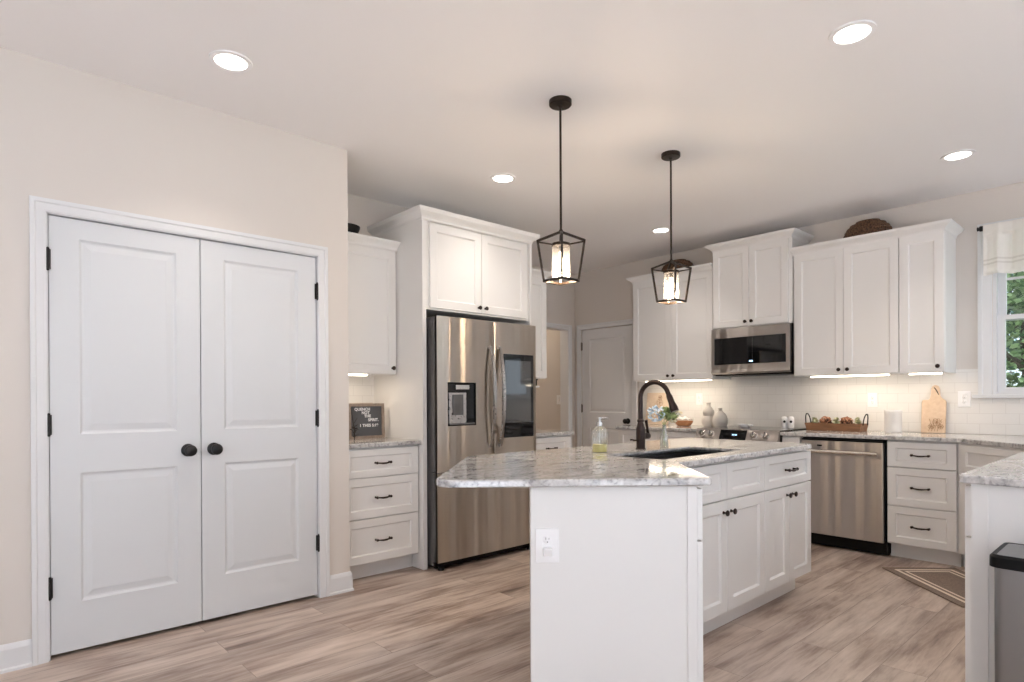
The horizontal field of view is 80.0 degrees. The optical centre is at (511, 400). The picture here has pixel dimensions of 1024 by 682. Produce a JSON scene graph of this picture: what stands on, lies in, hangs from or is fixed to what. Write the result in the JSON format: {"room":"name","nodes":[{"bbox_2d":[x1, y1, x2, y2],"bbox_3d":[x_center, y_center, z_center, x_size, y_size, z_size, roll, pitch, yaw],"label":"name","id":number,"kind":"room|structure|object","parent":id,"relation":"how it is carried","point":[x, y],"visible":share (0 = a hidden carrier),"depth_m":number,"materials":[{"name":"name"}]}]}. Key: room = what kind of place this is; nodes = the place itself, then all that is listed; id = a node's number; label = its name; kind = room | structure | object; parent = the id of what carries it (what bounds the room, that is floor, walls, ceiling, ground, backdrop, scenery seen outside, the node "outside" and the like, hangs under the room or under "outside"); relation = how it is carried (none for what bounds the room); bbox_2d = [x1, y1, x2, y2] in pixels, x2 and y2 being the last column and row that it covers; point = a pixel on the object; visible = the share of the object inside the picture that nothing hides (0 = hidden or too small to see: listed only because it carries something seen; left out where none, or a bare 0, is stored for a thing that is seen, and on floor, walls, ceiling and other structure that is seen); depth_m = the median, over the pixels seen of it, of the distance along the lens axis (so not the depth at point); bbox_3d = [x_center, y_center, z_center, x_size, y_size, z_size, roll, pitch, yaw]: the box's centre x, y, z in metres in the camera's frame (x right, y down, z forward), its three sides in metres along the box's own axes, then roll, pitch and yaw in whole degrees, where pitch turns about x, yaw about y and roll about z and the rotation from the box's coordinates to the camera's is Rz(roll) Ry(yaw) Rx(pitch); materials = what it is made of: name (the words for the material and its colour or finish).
{"room":"kitchen","nodes":[
{"label":"kitchen","id":0,"kind":"room"},
{"bbox_2d":[0,47,349,644],"bbox_3d":[-2.981,-0.175,2.078,5.224,2.743,0.115,0,0,-43],"label":"wall","id":1,"kind":"structure","parent":0,"point":[67,134],"depth_m":3.00,"materials":[{"name":"white paint"}]},
{"bbox_2d":[0,639,31,673],"bbox_3d":[-3.504,1.141,1.503,3.661,0.120,0.020,0,0,-43],"label":"baseboard","id":2,"kind":"structure","parent":1,"relation":"attached to","point":[14,656],"depth_m":2.70,"materials":[{"name":"white wood"}]},
{"bbox_2d":[46,215,201,655],"bbox_3d":[-1.879,0.158,2.998,0.656,2.022,0.106,0,0,-43],"label":"door","id":3,"kind":"structure","parent":1,"relation":"in","point":[124,415],"depth_m":3.00,"materials":[{"name":"white painted wood"},{"name":"bronze"}]},
{"bbox_2d":[29,195,329,666],"bbox_3d":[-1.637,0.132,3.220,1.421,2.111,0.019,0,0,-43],"label":"trim","id":4,"kind":"structure","parent":1,"relation":"attached to","point":[38,206],"depth_m":2.78,"materials":[{"name":"white wood"}]},
{"bbox_2d":[199,240,319,620],"bbox_3d":[-1.392,0.155,3.445,0.656,2.022,0.106,0,0,-43],"label":"door","id":5,"kind":"structure","parent":1,"relation":"in","point":[260,541],"depth_m":3.44,"materials":[{"name":"white painted wood"},{"name":"bronze"}]},
{"bbox_2d":[330,571,353,595],"bbox_3d":[-1.069,1.123,3.780,0.160,0.120,0.080,0,0,-43],"label":"baseboard","id":6,"kind":"structure","parent":1,"relation":"attached to","point":[340,583],"depth_m":3.75,"materials":[{"name":"white wood"}]},
{"bbox_2d":[348,194,497,236],"bbox_3d":[-1.278,-0.188,4.220,4.230,2.743,0.736,0,0,-43],"label":"wall","id":7,"kind":"structure","parent":0,"point":[363,212],"depth_m":4.71,"materials":[{"name":"white paint"}]},
{"bbox_2d":[349,374,373,402],"bbox_3d":[-1.289,0.029,4.541,0.594,0.493,0.008,0,0,-43],"label":"backsplash","id":8,"kind":"structure","parent":7,"relation":"attached to","point":[361,388],"depth_m":4.66,"materials":[{"name":"tile"}]},
{"bbox_2d":[348,232,400,375],"bbox_3d":[-1.158,-0.671,4.394,0.582,0.964,0.401,0,0,-43],"label":"upper cabinet","id":9,"kind":"object","parent":7,"relation":"attached to","point":[371,260],"visible":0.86,"depth_m":4.34,"materials":[{"name":"white wood"}]},
{"bbox_2d":[348,223,359,232],"bbox_3d":[-1.197,-1.173,4.362,0.220,0.140,0.220,0,0,-43],"label":"bowl","id":10,"kind":"object","parent":9,"relation":"on","point":[354,228],"visible":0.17,"depth_m":4.30,"materials":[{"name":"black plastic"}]},
{"bbox_2d":[349,374,366,375],"bbox_3d":[-1.171,-0.194,4.288,0.340,0.033,0.040,0,0,-43],"label":"light","id":11,"kind":"object","parent":9,"relation":"attached to","point":[349,374],"visible":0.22,"depth_m":4.34,"materials":[{"name":"white plastic"}]},
{"bbox_2d":[532,268,553,378],"bbox_3d":[0.050,-0.680,5.505,0.555,0.964,0.401,0,0,-43],"label":"upper cabinet","id":12,"kind":"object","parent":7,"relation":"attached to","point":[538,286],"visible":0.09,"depth_m":5.50,"materials":[{"name":"white wood"}]},
{"bbox_2d":[0,543,964,681],"bbox_3d":[0.025,1.213,1.785,9.240,0.060,11.800,0,0,-43],"label":"floor","id":13,"kind":"structure","parent":0,"point":[849,618],"depth_m":3.04,"materials":[{"name":"wood"}]},
{"bbox_2d":[349,444,418,578],"bbox_3d":[-1.063,0.745,4.299,0.584,0.875,0.665,0,0,-43],"label":"base cabinet","id":14,"kind":"object","parent":13,"relation":"on","point":[383,481],"visible":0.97,"depth_m":4.09,"materials":[{"name":"white wood"}]},
{"bbox_2d":[349,437,420,448],"bbox_3d":[-1.069,0.291,4.301,0.588,0.030,0.641,0,0,-43],"label":"countertop","id":15,"kind":"structure","parent":14,"relation":"on","point":[372,442],"depth_m":4.13,"materials":[{"name":"stone"}]},
{"bbox_2d":[350,411,357,439],"bbox_3d":[-1.107,0.164,4.300,0.059,0.225,0.047,0,0,-43],"label":"sprig","id":16,"kind":"object","parent":15,"relation":"on","point":[354,432],"visible":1,"depth_m":4.29,"materials":[{"name":"grey"}]},
{"bbox_2d":[349,403,384,439],"bbox_3d":[-1.058,0.148,4.431,0.292,0.256,0.033,0,0,-43],"label":"letter board","id":17,"kind":"object","parent":15,"relation":"on","point":[369,417],"visible":1,"depth_m":4.43,"materials":[{"name":"grey fabric"}]},
{"bbox_2d":[367,205,539,569],"bbox_3d":[-0.438,-0.083,4.836,1.170,2.522,0.723,0,0,-43],"label":"tall cabinet","id":18,"kind":"object","parent":13,"relation":"on","point":[442,269],"visible":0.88,"depth_m":4.45,"materials":[{"name":"white wood"}]},
{"bbox_2d":[426,315,535,570],"bbox_3d":[-0.379,0.294,4.749,0.955,1.768,0.792,0,0,-43],"label":"refrigerator","id":19,"kind":"object","parent":13,"relation":"on","point":[481,374],"visible":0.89,"depth_m":4.41,"materials":[{"name":"grey metal"}]},
{"bbox_2d":[536,435,569,449],"bbox_3d":[0.129,0.737,5.394,0.508,0.875,0.665,0,0,-43],"label":"base cabinet","id":20,"kind":"object","parent":13,"relation":"on","point":[561,441],"visible":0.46,"depth_m":5.20,"materials":[{"name":"white wood"}]},
{"bbox_2d":[536,429,573,436],"bbox_3d":[0.135,0.283,5.408,0.540,0.030,0.653,0,0,-43],"label":"countertop","id":21,"kind":"structure","parent":20,"relation":"on","point":[539,433],"depth_m":5.23,"materials":[{"name":"stone"}]},
{"bbox_2d":[618,429,695,442],"bbox_3d":[1.631,0.728,6.199,0.655,0.875,0.925,0,0,-43],"label":"base cabinet","id":22,"kind":"object","parent":13,"relation":"on","point":[624,435],"visible":0.18,"depth_m":6.02,"materials":[{"name":"white wood"}]},
{"bbox_2d":[615,424,713,431],"bbox_3d":[1.621,0.274,6.205,0.641,0.030,0.954,0,0,-43],"label":"countertop","id":23,"kind":"structure","parent":22,"relation":"on","point":[693,428],"depth_m":6.02,"materials":[{"name":"stone"}]},
{"bbox_2d":[645,393,668,424],"bbox_3d":[1.589,0.085,6.660,0.058,0.344,0.285,0,0,-43],"label":"cutting board","id":24,"kind":"object","parent":23,"relation":"on","point":[653,399],"visible":0.54,"depth_m":6.67,"materials":[{"name":"brown wood"}]},
{"bbox_2d":[676,420,692,425],"bbox_3d":[1.751,0.231,6.225,0.147,0.054,0.196,0,0,-43],"label":"wooden bowl","id":25,"kind":"object","parent":23,"relation":"on","point":[679,422],"visible":0.87,"depth_m":6.17,"materials":[{"name":"brown wood"}]},
{"bbox_2d":[676,416,692,420],"bbox_3d":[1.750,0.181,6.226,0.114,0.043,0.157,0,0,-43],"label":"cloth","id":26,"kind":"object","parent":25,"relation":"in","point":[684,417],"visible":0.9,"depth_m":6.18,"materials":[{"name":"white fabric"}]},
{"bbox_2d":[702,403,713,426],"bbox_3d":[1.965,0.138,6.103,0.132,0.238,0.132,0,0,-43],"label":"vase","id":27,"kind":"object","parent":23,"relation":"on","point":[708,412],"visible":0.93,"depth_m":6.06,"materials":[{"name":"grey ceramic"}]},
{"bbox_2d":[712,408,727,426],"bbox_3d":[2.038,0.165,5.979,0.146,0.184,0.146,0,0,-43],"label":"vase","id":28,"kind":"object","parent":23,"relation":"on","point":[720,418],"visible":0.95,"depth_m":5.93,"materials":[{"name":"grey ceramic"}]},
{"bbox_2d":[529,449,810,681],"bbox_3d":[0.887,0.738,3.041,2.386,0.875,0.979,0,0,-43],"label":"kitchen island","id":29,"kind":"object","parent":13,"relation":"on","point":[637,583],"visible":1,"depth_m":2.18,"materials":[{"name":"white wood"}]},
{"bbox_2d":[536,528,558,562],"bbox_3d":[0.126,0.513,2.167,0.083,0.122,0.009,0,0,-1],"label":"wall outlet","id":30,"kind":"object","parent":29,"relation":"attached to","point":[545,537],"visible":0.78,"depth_m":2.17,"materials":[{"name":"white plastic"}]},
{"bbox_2d":[543,536,551,543],"bbox_3d":[0.126,0.494,2.166,0.031,0.031,0.007,0,0,-1],"label":"socket","id":31,"kind":"object","parent":30,"relation":"attached to","point":[546,539],"depth_m":2.16,"materials":[{"name":"grey plastic"}]},
{"bbox_2d":[543,547,552,556],"bbox_3d":[0.126,0.533,2.150,0.034,0.030,0.026,0,0,-1],"label":"night light","id":32,"kind":"object","parent":30,"relation":"attached to","point":[547,551],"visible":1,"depth_m":2.14,"materials":[{"name":"white plastic"}]},
{"bbox_2d":[436,438,811,487],"bbox_3d":[0.718,0.284,3.035,2.629,0.027,1.271,0,0,-43],"label":"island countertop","id":33,"kind":"structure","parent":29,"relation":"on","point":[572,466],"depth_m":2.61,"materials":[{"name":"stone"}]},
{"bbox_2d":[592,417,608,452],"bbox_3d":[0.463,0.178,3.222,0.084,0.186,0.084,0,0,-43],"label":"soap bottle","id":34,"kind":"object","parent":33,"relation":"on","point":[599,447],"visible":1,"depth_m":3.21,"materials":[{"name":"clear glass"}]},
{"bbox_2d":[633,380,678,448],"bbox_3d":[0.801,0.077,3.352,0.256,0.384,0.155,0,0,42],"label":"kitchen faucet","id":35,"kind":"object","parent":33,"relation":"on","point":[641,435],"visible":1,"depth_m":3.39,"materials":[{"name":"brown metal"}]},
{"bbox_2d":[636,452,711,458],"bbox_3d":[0.865,0.398,3.192,0.798,0.194,0.356,0,0,-43],"label":"sink","id":36,"kind":"object","parent":33,"relation":"in","point":[681,454],"visible":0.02,"depth_m":3.48,"materials":[{"name":"black metal"}]},
{"bbox_3d":[0.880,0.204,3.530,0.048,0.130,0.048,0,0,-43],"label":"bud vase","id":37,"kind":"object","parent":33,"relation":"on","visible":0},
{"bbox_2d":[647,405,681,444],"bbox_3d":[0.884,0.140,3.538,0.203,0.234,0.124,0,0,-7],"label":"bouquet","id":38,"kind":"object","parent":37,"relation":"in","point":[665,412],"visible":0.92,"depth_m":3.52,"materials":[{"name":"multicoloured plant"}]},
{"bbox_2d":[695,426,805,441],"bbox_3d":[2.172,0.706,5.541,0.726,0.916,0.762,0,0,-43],"label":"range","id":39,"kind":"object","parent":13,"relation":"on","point":[753,433],"visible":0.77,"depth_m":5.34,"materials":[{"name":"silver metal"}]},
{"bbox_2d":[738,424,752,427],"bbox_3d":[2.156,0.231,5.652,0.116,0.032,0.142,0,0,7],"label":"spoon rest","id":40,"kind":"object","parent":39,"relation":"on","point":[739,425],"visible":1,"depth_m":5.61,"materials":[{"name":"white plastic"}]},
{"bbox_2d":[702,426,805,431],"bbox_3d":[2.201,0.255,5.569,0.638,0.016,0.762,0,0,-43],"label":"cooktop","id":41,"kind":"object","parent":39,"relation":"in","point":[719,428],"depth_m":5.43,"materials":[{"name":"black glass"}]},
{"bbox_2d":[781,416,787,427],"bbox_3d":[2.462,0.193,5.517,0.055,0.105,0.056,0,0,23],"label":"shaker","id":42,"kind":"object","parent":39,"relation":"on","point":[784,420],"visible":0.98,"depth_m":5.50,"materials":[{"name":"white ceramic"}]},
{"bbox_2d":[788,416,793,427],"bbox_3d":[2.501,0.193,5.474,0.055,0.105,0.056,0,0,23],"label":"shaker","id":43,"kind":"object","parent":39,"relation":"on","point":[790,419],"visible":0.97,"depth_m":5.45,"materials":[{"name":"white ceramic"}]},
{"bbox_2d":[782,436,806,442],"bbox_3d":[2.531,0.725,5.247,0.619,0.875,0.150,0,0,-43],"label":"base cabinet","id":44,"kind":"object","parent":13,"relation":"on","point":[790,439],"visible":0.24,"depth_m":5.03,"materials":[{"name":"white wood"}]},
{"bbox_2d":[801,437,890,555],"bbox_3d":[2.765,0.728,4.935,0.674,0.868,0.606,0,0,-43],"label":"dishwasher","id":45,"kind":"object","parent":13,"relation":"on","point":[849,504],"visible":0.8,"depth_m":4.70,"materials":[{"name":"silver metal"}]},
{"bbox_2d":[882,567,964,607],"bbox_3d":[2.798,1.159,3.829,0.490,0.009,0.800,0,0,2],"label":"kitchen rug","id":46,"kind":"object","parent":13,"relation":"on","point":[947,583],"visible":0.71,"depth_m":3.94,"materials":[{"name":"brown fabric"}]},
{"bbox_2d":[887,440,961,566],"bbox_3d":[3.135,0.724,4.558,0.660,0.875,0.430,0,0,-43],"label":"base cabinet","id":47,"kind":"object","parent":13,"relation":"on","point":[922,476],"visible":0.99,"depth_m":4.36,"materials":[{"name":"white wood"}]},
{"bbox_2d":[958,443,1023,566],"bbox_3d":[3.490,0.724,3.829,1.123,0.875,1.120,0,0,-43],"label":"base cabinet","id":48,"kind":"object","parent":13,"relation":"on","point":[970,456],"visible":0.1,"depth_m":4.10,"materials":[{"name":"white wood"}]},
{"bbox_2d":[965,484,1023,681],"bbox_3d":[2.542,0.731,2.635,1.879,0.875,0.683,0,0,-43],"label":"base cabinet","id":49,"kind":"object","parent":13,"relation":"on","point":[994,515],"visible":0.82,"depth_m":2.18,"materials":[{"name":"white wood"}]},
{"bbox_2d":[780,430,1023,487],"bbox_3d":[2.408,0.276,3.590,3.021,0.030,2.429,0,0,-43],"label":"countertop","id":50,"kind":"structure","parent":49,"relation":"on","point":[1008,471],"depth_m":3.94,"materials":[{"name":"stone"}]},
{"bbox_2d":[805,413,868,431],"bbox_3d":[2.762,0.181,5.206,0.180,0.149,0.490,0,0,-41],"label":"serving tray","id":51,"kind":"object","parent":50,"relation":"on","point":[861,427],"visible":0.99,"depth_m":5.13,"materials":[{"name":"brown wood"}]},
{"bbox_2d":[812,417,818,422],"bbox_3d":[2.644,0.182,5.330,0.115,0.076,0.053,0,0,-43],"label":"dried greens","id":52,"kind":"object","parent":51,"relation":"in","point":[814,420],"visible":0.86,"depth_m":5.32,"materials":[{"name":"green plant"}]},
{"bbox_2d":[819,416,831,422],"bbox_3d":[2.706,0.182,5.269,0.099,0.101,0.109,0,0,-43],"label":"flower ball","id":53,"kind":"object","parent":51,"relation":"in","point":[825,419],"visible":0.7,"depth_m":5.24,"materials":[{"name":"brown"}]},
{"bbox_2d":[832,417,839,423],"bbox_3d":[2.764,0.184,5.207,0.110,0.086,0.053,0,0,-43],"label":"dried greens","id":54,"kind":"object","parent":51,"relation":"in","point":[836,421],"visible":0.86,"depth_m":5.19,"materials":[{"name":"green plant"}]},
{"bbox_2d":[839,416,852,423],"bbox_3d":[2.817,0.181,5.144,0.097,0.102,0.113,0,0,-43],"label":"flower ball","id":55,"kind":"object","parent":51,"relation":"in","point":[844,420],"visible":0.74,"depth_m":5.12,"materials":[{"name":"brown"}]},
{"bbox_2d":[854,417,860,423],"bbox_3d":[2.880,0.177,5.078,0.113,0.085,0.049,0,0,-43],"label":"dried greens","id":56,"kind":"object","parent":51,"relation":"in","point":[857,419],"visible":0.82,"depth_m":5.06,"materials":[{"name":"green plant"}]},
{"bbox_2d":[884,410,901,432],"bbox_3d":[3.053,0.165,4.889,0.126,0.180,0.126,0,0,-43],"label":"canister","id":57,"kind":"object","parent":50,"relation":"on","point":[892,418],"visible":1,"depth_m":4.84,"materials":[{"name":"white ceramic"}]},
{"bbox_2d":[921,385,946,432],"bbox_3d":[3.308,0.065,4.787,0.066,0.377,0.162,0,0,-43],"label":"cutting board","id":58,"kind":"object","parent":50,"relation":"on","point":[933,414],"visible":1,"depth_m":4.78,"materials":[{"name":"brown wood"}]},
{"bbox_2d":[989,542,1023,681],"bbox_3d":[1.721,0.829,1.854,0.299,0.690,0.408,0,0,-43],"label":"trash can","id":59,"kind":"object","parent":13,"relation":"on","point":[1007,560],"visible":1,"depth_m":1.91,"materials":[{"name":"silver metal"}]},
{"bbox_2d":[0,0,1023,273],"bbox_3d":[0.011,-1.600,1.779,9.240,0.080,11.800,0,0,-43],"label":"ceiling","id":60,"kind":"structure","parent":0,"point":[774,125],"depth_m":3.10,"materials":[{"name":"white paint"}]},
{"bbox_2d":[209,50,252,72],"bbox_3d":[-1.287,-1.553,2.797,0.184,0.007,0.184,0,0,-43],"label":"recessed light","id":61,"kind":"object","parent":60,"relation":"in","point":[227,60],"visible":1,"depth_m":2.79,"materials":[{"name":"white plastic"}]},
{"bbox_2d":[490,173,515,182],"bbox_3d":[-0.063,-1.562,4.291,0.184,0.007,0.184,0,0,-43],"label":"recessed light","id":62,"kind":"object","parent":60,"relation":"in","point":[500,177],"visible":1,"depth_m":4.28,"materials":[{"name":"white plastic"}]},
{"bbox_2d":[536,95,585,284],"bbox_3d":[0.254,-1.092,3.186,0.190,0.945,0.190,0,0,-43],"label":"pendant light","id":63,"kind":"object","parent":60,"relation":"hanging from","point":[559,103],"visible":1,"depth_m":3.18,"materials":[{"name":"brown metal"}]},
{"bbox_2d":[651,227,669,232],"bbox_3d":[1.375,-1.572,5.634,0.184,0.007,0.184,0,0,-43],"label":"recessed light","id":64,"kind":"object","parent":60,"relation":"in","point":[660,229],"visible":0.96,"depth_m":5.63,"materials":[{"name":"white plastic"}]},
{"bbox_2d":[651,150,691,304],"bbox_3d":[1.011,-1.097,3.881,0.190,0.945,0.190,0,0,-43],"label":"pendant light","id":65,"kind":"object","parent":60,"relation":"hanging from","point":[670,155],"visible":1,"depth_m":3.88,"materials":[{"name":"brown metal"}]},
{"bbox_2d":[828,20,876,46],"bbox_3d":[1.451,-1.566,2.605,0.184,0.007,0.184,0,0,-43],"label":"recessed light","id":66,"kind":"object","parent":60,"relation":"in","point":[854,32],"visible":1,"depth_m":2.60,"materials":[{"name":"white plastic"}]},
{"bbox_2d":[941,149,975,160],"bbox_3d":[2.867,-1.575,3.923,0.184,0.007,0.184,0,0,-43],"label":"recessed light","id":67,"kind":"object","parent":60,"relation":"in","point":[965,153],"visible":1,"depth_m":3.92,"materials":[{"name":"white plastic"}]},
{"bbox_2d":[536,329,560,429],"bbox_3d":[-0.788,-0.198,7.685,2.440,2.743,2.015,0,0,-43],"label":"wall","id":68,"kind":"structure","parent":0,"point":[547,408],"depth_m":7.85,"materials":[{"name":"white paint"}]},
{"bbox_2d":[532,265,574,446],"bbox_3d":[0.122,-0.201,7.072,1.690,2.743,0.120,0,0,-43],"label":"wall","id":69,"kind":"structure","parent":0,"point":[560,299],"depth_m":7.47,"materials":[{"name":"white paint"}]},
{"bbox_2d":[546,322,571,446],"bbox_3d":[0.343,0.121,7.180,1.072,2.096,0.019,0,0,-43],"label":"trim","id":70,"kind":"structure","parent":69,"relation":"attached to","point":[548,325],"depth_m":7.51,"materials":[{"name":"white wood"}]},
{"bbox_2d":[575,182,1023,446],"bbox_3d":[4.058,-0.214,4.125,0.120,2.743,9.785,0,0,-43],"label":"wall","id":71,"kind":"structure","parent":0,"point":[603,294],"depth_m":4.88,"materials":[{"name":"white paint"}]},
{"bbox_2d":[581,325,632,445],"bbox_3d":[1.108,0.144,7.238,0.106,2.018,0.781,0,0,-43],"label":"door","id":72,"kind":"structure","parent":71,"relation":"in","point":[607,392],"depth_m":7.24,"materials":[{"name":"white wood"}]},
{"bbox_2d":[577,319,637,446],"bbox_3d":[1.112,0.118,7.231,0.019,2.095,0.891,0,0,-43],"label":"trim","id":73,"kind":"structure","parent":71,"relation":"attached to","point":[627,321],"depth_m":7.51,"materials":[{"name":"white wood"}]},
{"bbox_2d":[626,263,730,381],"bbox_3d":[1.699,-0.760,6.302,0.401,1.105,0.984,0,0,-43],"label":"upper cabinet","id":74,"kind":"object","parent":71,"relation":"attached to","point":[672,341],"visible":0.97,"depth_m":6.15,"materials":[{"name":"white wood"}]},
{"bbox_2d":[661,259,693,270],"bbox_3d":[1.720,-1.355,6.336,0.274,0.196,0.394,0,0,-43],"label":"wicker basket","id":75,"kind":"object","parent":74,"relation":"on","point":[682,261],"visible":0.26,"depth_m":6.22,"materials":[{"name":"brown wicker"}]},
{"bbox_2d":[646,379,711,381],"bbox_3d":[1.685,-0.212,6.220,0.040,0.033,0.760,0,0,-43],"label":"light","id":76,"kind":"object","parent":74,"relation":"attached to","point":[701,379],"visible":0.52,"depth_m":6.13,"materials":[{"name":"white plastic"}]},
{"bbox_2d":[696,393,702,404],"bbox_3d":[1.940,-0.017,6.324,0.009,0.118,0.070,0,0,-43],"label":"wall outlet","id":77,"kind":"object","parent":71,"relation":"attached to","point":[699,396],"visible":1,"depth_m":6.32,"materials":[{"name":"white plastic"}]},
{"bbox_2d":[705,227,813,329],"bbox_3d":[2.279,-1.079,5.658,0.416,0.800,0.846,0,0,-43],"label":"upper cabinet","id":78,"kind":"object","parent":71,"relation":"attached to","point":[753,276],"visible":0.98,"depth_m":5.52,"materials":[{"name":"white wood"}]},
{"bbox_2d":[711,323,793,376],"bbox_3d":[2.288,-0.455,5.665,0.395,0.438,0.738,0,0,-43],"label":"microwave","id":79,"kind":"object","parent":78,"relation":"attached to","point":[763,350],"visible":0.95,"depth_m":5.50,"materials":[{"name":"silver metal"}]},
{"bbox_2d":[639,369,1023,435],"bbox_3d":[2.925,0.007,5.264,0.008,0.493,4.395,0,0,-43],"label":"backsplash","id":80,"kind":"structure","parent":71,"relation":"attached to","point":[755,400],"depth_m":5.29,"materials":[{"name":"tile"}]},
{"bbox_2d":[790,229,899,376],"bbox_3d":[2.812,-0.763,5.091,0.401,1.105,0.802,0,0,-43],"label":"upper cabinet","id":81,"kind":"object","parent":71,"relation":"attached to","point":[846,290],"visible":1,"depth_m":4.96,"materials":[{"name":"white wood"}]},
{"bbox_2d":[811,374,888,377],"bbox_3d":[2.774,-0.215,5.034,0.040,0.033,0.600,0,0,-43],"label":"light","id":82,"kind":"object","parent":81,"relation":"attached to","point":[868,374],"visible":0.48,"depth_m":5.01,"materials":[{"name":"white plastic"}]},
{"bbox_2d":[843,218,892,237],"bbox_3d":[2.928,-1.368,5.021,0.277,0.218,0.383,0,0,-43],"label":"wicker basket","id":83,"kind":"object","parent":81,"relation":"on","point":[867,226],"visible":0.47,"depth_m":4.93,"materials":[{"name":"brown wicker"}]},
{"bbox_2d":[868,393,876,406],"bbox_3d":[3.032,-0.006,5.135,0.009,0.118,0.072,0,0,-43],"label":"wall outlet","id":84,"kind":"object","parent":71,"relation":"attached to","point":[872,397],"visible":1,"depth_m":5.13,"materials":[{"name":"white plastic"}]},
{"bbox_2d":[896,218,963,373],"bbox_3d":[3.200,-0.764,4.668,0.401,1.105,0.346,0,0,-43],"label":"upper cabinet","id":85,"kind":"object","parent":71,"relation":"attached to","point":[927,251],"visible":0.99,"depth_m":4.59,"materials":[{"name":"white wood"}]},
{"bbox_2d":[909,372,942,374],"bbox_3d":[3.140,-0.216,4.637,0.040,0.033,0.220,0,0,-43],"label":"light","id":86,"kind":"object","parent":85,"relation":"attached to","point":[934,372],"visible":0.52,"depth_m":4.64,"materials":[{"name":"white plastic"}]},
{"bbox_2d":[958,391,970,406],"bbox_3d":[3.460,-0.013,4.670,0.009,0.120,0.080,0,0,-43],"label":"wall outlet","id":87,"kind":"object","parent":71,"relation":"attached to","point":[964,397],"visible":1,"depth_m":4.67,"materials":[{"name":"white plastic"}]},
{"bbox_2d":[977,226,982,231],"bbox_3d":[3.923,-1.261,4.105,0.094,0.075,1.282,0,0,-43],"label":"curtain rod","id":88,"kind":"object","parent":71,"relation":"attached to","point":[980,228],"visible":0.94,"depth_m":4.53,"materials":[{"name":"black metal"}]},
{"bbox_2d":[983,218,1023,275],"bbox_3d":[3.885,-1.109,4.088,0.068,0.378,1.172,0,0,-43],"label":"window valance","id":89,"kind":"object","parent":88,"relation":"hanging from","point":[1003,242],"visible":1,"depth_m":4.43,"materials":[{"name":"white fabric"}]},
{"bbox_2d":[972,217,1023,397],"bbox_3d":[3.979,-0.674,4.174,0.165,1.306,1.330,0,0,-43],"label":"window","id":90,"kind":"structure","parent":71,"relation":"in","point":[987,387],"depth_m":4.56,"materials":[{"name":"white wood"}]},
{"label":"outside","id":91,"kind":"structure","parent":0,"visible":0},
{"bbox_3d":[7.379,1.486,6.776,7.980,0.100,24.000,0,0,-43],"label":"ground","id":92,"kind":"structure","parent":91,"visible":0},
{"bbox_2d":[1006,274,1020,384],"bbox_3d":[6.956,-1.631,9.720,4.667,6.131,5.273,0,0,29],"label":"tree","id":93,"kind":"object","parent":92,"relation":"on","point":[1011,311],"visible":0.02,"depth_m":9.24,"materials":[{"name":"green plant"}]},
{"bbox_2d":[1006,271,1023,386],"bbox_3d":[5.972,-0.461,7.139,2.175,3.817,1.958,0,0,-43],"label":"tree","id":94,"kind":"object","parent":92,"relation":"on","point":[1015,358],"visible":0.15,"depth_m":7.09,"materials":[{"name":"green plant"}]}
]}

